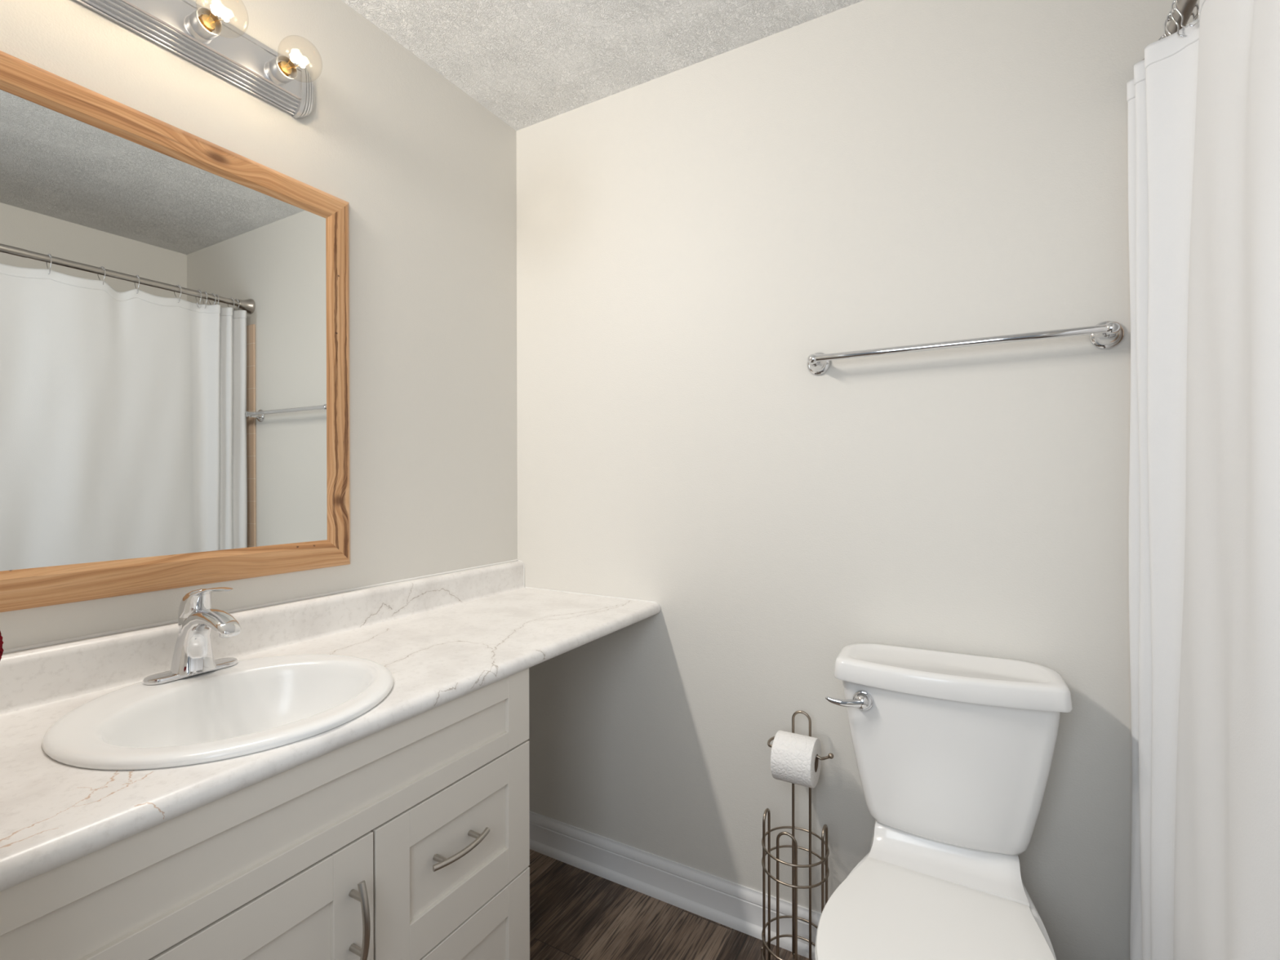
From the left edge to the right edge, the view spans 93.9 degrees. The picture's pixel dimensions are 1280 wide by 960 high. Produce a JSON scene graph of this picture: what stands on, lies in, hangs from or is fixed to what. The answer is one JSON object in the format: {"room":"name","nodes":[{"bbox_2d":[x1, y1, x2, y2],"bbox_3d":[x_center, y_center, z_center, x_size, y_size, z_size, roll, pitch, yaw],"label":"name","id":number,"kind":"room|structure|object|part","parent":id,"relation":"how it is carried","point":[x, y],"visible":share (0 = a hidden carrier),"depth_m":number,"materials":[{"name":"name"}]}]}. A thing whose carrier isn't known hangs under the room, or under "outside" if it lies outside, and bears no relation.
{"room":"bathroom","nodes":[
{"label":"bathroom","id":0,"kind":"room"},
{"bbox_2d":[0,0,517,653],"bbox_3d":[-0.851,0.022,1.427,0.120,2.440,1.760,0,0,30],"label":"wall","id":1,"kind":"structure","parent":0,"point":[426,173],"depth_m":1.61,"materials":[{"name":"white paint"}]},
{"bbox_2d":[0,50,350,612],"bbox_3d":[-0.931,-0.241,1.139,0.024,0.910,0.832,0,0,30],"label":"wall mirror","id":2,"kind":"object","parent":1,"relation":"attached to","point":[175,301],"visible":1,"depth_m":1.14,"materials":[{"name":"brown wood"}]},
{"bbox_3d":[-0.932,-0.662,1.137,0.024,0.068,0.832,0,0,30],"label":"frame rail","id":3,"kind":"part","parent":2,"relation":"part of","materials":[{"name":"brown wood"}]},
{"bbox_3d":[-0.930,0.180,1.140,0.024,0.068,0.832,0,0,30],"label":"frame rail","id":4,"kind":"part","parent":2,"relation":"part of","materials":[{"name":"brown wood"}]},
{"bbox_3d":[-0.743,-0.243,1.471,0.024,0.910,0.068,0,0,30],"label":"frame rail","id":5,"kind":"part","parent":2,"relation":"part of","materials":[{"name":"brown wood"}]},
{"bbox_2d":[74,0,322,118],"bbox_3d":[-0.871,-0.904,1.097,0.170,0.128,0.646,0,0,30],"label":"vanity light","id":6,"kind":"object","parent":1,"relation":"attached to","point":[193,32],"visible":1,"depth_m":1.22,"materials":[{"name":"silver metal"}]},
{"bbox_2d":[183,6,222,44],"bbox_3d":[-0.859,-0.895,1.176,0.047,0.049,0.049,0,0,30],"label":"socket","id":7,"kind":"object","parent":6,"relation":"attached to","point":[198,24],"depth_m":1.17,"materials":[{"name":"silver metal"}]},
{"bbox_2d":[263,54,297,86],"bbox_3d":[-0.784,-0.895,1.306,0.047,0.049,0.049,0,0,30],"label":"socket","id":8,"kind":"object","parent":6,"relation":"attached to","point":[274,75],"depth_m":1.30,"materials":[{"name":"silver metal"}]},
{"bbox_2d":[0,560,524,715],"bbox_3d":[-0.780,0.326,1.391,0.034,0.091,1.514,0,0,30],"label":"backsplash","id":9,"kind":"structure","parent":1,"relation":"attached to","point":[39,676],"depth_m":1.26,"materials":[{"name":"stone"}]},
{"bbox_2d":[342,0,862,130],"bbox_3d":[0.210,-1.222,0.819,2.565,0.050,1.760,0,0,30],"label":"ceiling","id":10,"kind":"structure","parent":0,"point":[528,63],"depth_m":1.62,"materials":[{"name":"white paint"}]},
{"bbox_2d":[528,849,808,959],"bbox_3d":[-0.077,1.270,0.315,2.565,0.050,2.940,0,0,30],"label":"floor","id":11,"kind":"structure","parent":0,"point":[575,913],"depth_m":1.66,"materials":[{"name":"wood"}]},
{"bbox_2d":[0,667,529,959],"bbox_3d":[-0.682,0.824,1.008,0.579,0.840,0.922,0,0,30],"label":"vanity cabinet","id":12,"kind":"object","parent":11,"relation":"on","point":[409,839],"visible":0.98,"depth_m":0.90,"materials":[{"name":"beige paint"}]},
{"bbox_3d":[-0.567,0.851,0.725,0.019,0.576,0.542,0,0,30],"label":"door","id":13,"kind":"part","parent":12,"relation":"part of","materials":[{"name":"beige paint"}]},
{"bbox_2d":[0,559,661,891],"bbox_3d":[-0.554,0.339,1.263,0.558,0.127,1.515,0,0,30],"label":"countertop","id":14,"kind":"structure","parent":12,"relation":"on","point":[442,639],"depth_m":1.08,"materials":[{"name":"stone"}]},
{"bbox_2d":[142,586,241,684],"bbox_3d":[-0.781,0.275,1.082,0.170,0.166,0.150,0,0,30],"label":"faucet","id":15,"kind":"object","parent":14,"relation":"on","point":[193,655],"visible":1,"depth_m":1.08,"materials":[{"name":"silver metal"}]},
{"bbox_3d":[-0.831,0.353,1.111,0.046,0.008,0.150,0,0,30],"label":"plate","id":16,"kind":"part","parent":15,"relation":"part of","materials":[{"name":"silver metal"}]},
{"bbox_3d":[-0.785,0.221,1.084,0.140,0.058,0.050,0,0,30],"label":"lever","id":17,"kind":"part","parent":15,"relation":"part of","materials":[{"name":"silver metal"}]},
{"bbox_3d":[-0.781,0.293,1.082,0.170,0.118,0.069,0,0,30],"label":"spout","id":18,"kind":"part","parent":15,"relation":"part of","materials":[{"name":"silver metal"}]},
{"bbox_2d":[41,654,393,770],"bbox_3d":[-0.667,0.433,0.999,0.473,0.150,0.471,0,0,30],"label":"sink","id":19,"kind":"object","parent":14,"relation":"in","point":[249,706],"visible":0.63,"depth_m":1.02,"materials":[{"name":"white ceramic"}]},
{"bbox_3d":[-0.433,0.637,0.915,0.028,0.010,0.010,0,0,30],"label":"post","id":20,"kind":"part","parent":12,"relation":"part of","materials":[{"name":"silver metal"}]},
{"bbox_3d":[-0.433,0.721,0.915,0.028,0.010,0.010,0,0,30],"label":"post","id":21,"kind":"part","parent":12,"relation":"part of","materials":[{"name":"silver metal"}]},
{"bbox_3d":[-0.418,0.679,0.907,0.021,0.135,0.010,0,0,30],"label":"handle","id":22,"kind":"part","parent":12,"relation":"part of","materials":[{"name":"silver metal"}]},
{"bbox_3d":[-0.356,0.677,1.067,0.028,0.010,0.010,0,0,30],"label":"post","id":23,"kind":"part","parent":12,"relation":"part of","materials":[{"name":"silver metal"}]},
{"bbox_3d":[-0.339,0.696,1.127,0.019,0.268,0.376,0,0,30],"label":"drawer","id":24,"kind":"part","parent":12,"relation":"part of","materials":[{"name":"beige paint"}]},
{"bbox_3d":[-0.321,0.677,1.095,0.021,0.010,0.135,0,0,30],"label":"handle","id":25,"kind":"part","parent":12,"relation":"part of","materials":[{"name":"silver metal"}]},
{"bbox_3d":[-0.315,0.677,1.140,0.028,0.010,0.010,0,0,30],"label":"post","id":26,"kind":"part","parent":12,"relation":"part of","materials":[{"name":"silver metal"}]},
{"bbox_3d":[-0.338,0.986,1.128,0.019,0.304,0.376,0,0,30],"label":"drawer","id":27,"kind":"part","parent":12,"relation":"part of","materials":[{"name":"beige paint"}]},
{"bbox_2d":[760,710,833,959],"bbox_3d":[0.378,0.915,1.467,0.160,0.652,0.170,0,0,-10],"label":"toilet paper stand","id":28,"kind":"object","parent":11,"relation":"on","point":[794,846],"visible":0.84,"depth_m":1.48,"materials":[{"name":"brown metal"}]},
{"bbox_2d":[770,730,821,788],"bbox_3d":[0.385,0.687,1.473,0.098,0.113,0.114,0,0,30],"label":"toilet paper roll","id":29,"kind":"object","parent":28,"relation":"hanging from","point":[793,760],"visible":0.99,"depth_m":1.44,"materials":[{"name":"white paper"}]},
{"bbox_3d":[0.401,0.669,1.497,0.162,0.016,0.065,0,0,30],"label":"roll arm","id":30,"kind":"part","parent":28,"relation":"part of","materials":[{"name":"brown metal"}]},
{"bbox_2d":[815,643,1072,959],"bbox_3d":[0.544,0.820,1.084,0.452,0.842,0.708,0,0,27],"label":"toilet","id":31,"kind":"object","parent":11,"relation":"on","point":[953,752],"visible":1,"depth_m":1.19,"materials":[{"name":"porcelain"},{"name":"plastic"},{"name":"chrome"}]},
{"bbox_3d":[0.446,0.482,1.301,0.083,0.021,0.013,0,0,15],"label":"lever","id":32,"kind":"part","parent":31,"relation":"part of","materials":[{"name":"silver metal"}]},
{"bbox_3d":[0.483,0.482,1.298,0.043,0.043,0.026,0,0,27],"label":"flush handle","id":33,"kind":"part","parent":31,"relation":"part of","materials":[{"name":"silver metal"}]},
{"bbox_3d":[0.481,0.787,0.980,0.367,0.010,0.464,0,0,27],"label":"seat lid","id":34,"kind":"part","parent":31,"relation":"part of","materials":[{"name":"plastic"}]},
{"bbox_3d":[0.664,0.598,1.306,0.414,0.316,0.190,0,0,27],"label":"tank","id":35,"kind":"part","parent":31,"relation":"part of","materials":[{"name":"white ceramic"}]},
{"bbox_3d":[0.529,1.023,1.062,0.364,0.436,0.651,0,0,27],"label":"bowl","id":36,"kind":"part","parent":31,"relation":"part of","materials":[{"name":"white ceramic"}]},
{"bbox_3d":[0.661,0.420,1.300,0.441,0.045,0.213,0,0,27],"label":"tank lid","id":37,"kind":"part","parent":31,"relation":"part of","materials":[{"name":"white ceramic"}]},
{"bbox_2d":[515,0,1199,959],"bbox_3d":[0.618,0.019,1.536,2.325,2.440,0.120,0,0,30],"label":"wall","id":38,"kind":"structure","parent":0,"point":[864,175],"depth_m":1.54,"materials":[{"name":"white paint"}]},
{"bbox_2d":[529,810,821,959],"bbox_3d":[0.286,1.184,1.647,1.640,0.112,0.024,0,0,30],"label":"baseboard","id":39,"kind":"structure","parent":38,"relation":"attached to","point":[733,905],"depth_m":1.76,"materials":[{"name":"white paint"}]},
{"bbox_2d":[806,320,1124,374],"bbox_3d":[0.706,-0.303,1.375,0.655,0.062,0.072,0,0,30],"label":"towel bar","id":40,"kind":"object","parent":38,"relation":"attached to","point":[1105,335],"visible":1,"depth_m":1.31,"materials":[{"name":"silver metal"}]},
{"bbox_3d":[0.447,-0.302,1.522,0.059,0.059,0.072,0,0,30],"label":"post","id":41,"kind":"part","parent":40,"relation":"part of","materials":[{"name":"silver metal"}]},
{"bbox_3d":[0.965,-0.305,1.227,0.059,0.059,0.072,0,0,30],"label":"post","id":42,"kind":"part","parent":40,"relation":"part of","materials":[{"name":"silver metal"}]},
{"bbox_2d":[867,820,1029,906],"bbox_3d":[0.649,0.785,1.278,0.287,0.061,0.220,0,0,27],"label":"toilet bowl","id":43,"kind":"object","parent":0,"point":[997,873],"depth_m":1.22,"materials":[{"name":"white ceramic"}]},
{"bbox_3d":[-0.193,0.026,0.111,2.325,2.440,0.120,0,0,30],"label":"wall","id":44,"kind":"structure","parent":0,"visible":0},
{"bbox_2d":[1142,0,1197,60],"bbox_3d":[0.678,-0.832,0.555,0.071,0.071,1.519,0,0,30],"label":"shower rod","id":45,"kind":"object","parent":44,"relation":"attached to","point":[1185,7],"visible":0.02,"depth_m":1.06,"materials":[{"name":"grey metal"}]},
{"bbox_2d":[1164,11,1195,36],"bbox_3d":[0.979,-0.814,1.085,0.044,0.080,0.009,0,0,25],"label":"curtain ring","id":46,"kind":"object","parent":45,"relation":"hanging from","point":[1193,13],"visible":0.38,"depth_m":1.09,"materials":[{"name":"silver metal"}]},
{"bbox_3d":[0.854,-0.834,0.864,0.027,0.027,0.790,0,0,30],"label":"rod","id":47,"kind":"part","parent":45,"relation":"part of","materials":[{"name":"grey metal"}]},
{"bbox_2d":[1165,3,1199,35],"bbox_3d":[0.970,-0.814,1.069,0.044,0.080,0.009,0,0,42],"label":"curtain ring","id":48,"kind":"object","parent":45,"relation":"hanging from","point":[1197,5],"visible":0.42,"depth_m":1.08,"materials":[{"name":"silver metal"}]},
{"bbox_2d":[1170,0,1198,36],"bbox_3d":[0.955,-0.814,1.043,0.044,0.080,0.009,0,0,28],"label":"curtain ring","id":49,"kind":"object","parent":45,"relation":"hanging from","point":[1173,2],"visible":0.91,"depth_m":1.05,"materials":[{"name":"silver metal"}]},
{"bbox_2d":[1174,0,1199,27],"bbox_3d":[0.943,-0.814,1.021,0.044,0.080,0.009,0,0,33],"label":"curtain ring","id":50,"kind":"object","parent":45,"relation":"hanging from","point":[1175,1],"visible":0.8,"depth_m":1.03,"materials":[{"name":"silver metal"}]},
{"bbox_2d":[1126,0,1279,959],"bbox_3d":[0.673,0.169,0.592,0.080,1.926,1.412,0,0,30],"label":"shower curtain","id":51,"kind":"object","parent":45,"relation":"hanging from","point":[1203,104],"visible":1,"depth_m":0.87,"materials":[{"name":"white fabric"}]},
{"bbox_3d":[-0.772,0.029,0.573,0.159,0.180,0.112,0,0,30],"label":"towel ring","id":52,"kind":"object","parent":44,"relation":"attached to","visible":0},
{"bbox_2d":[0,631,3,660],"bbox_3d":[-0.751,0.153,0.610,0.170,0.100,0.129,0,0,30],"label":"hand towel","id":53,"kind":"object","parent":52,"relation":"hanging from","point":[1,637],"visible":1,"depth_m":0.63,"materials":[{"name":"red fabric"}]}
]}

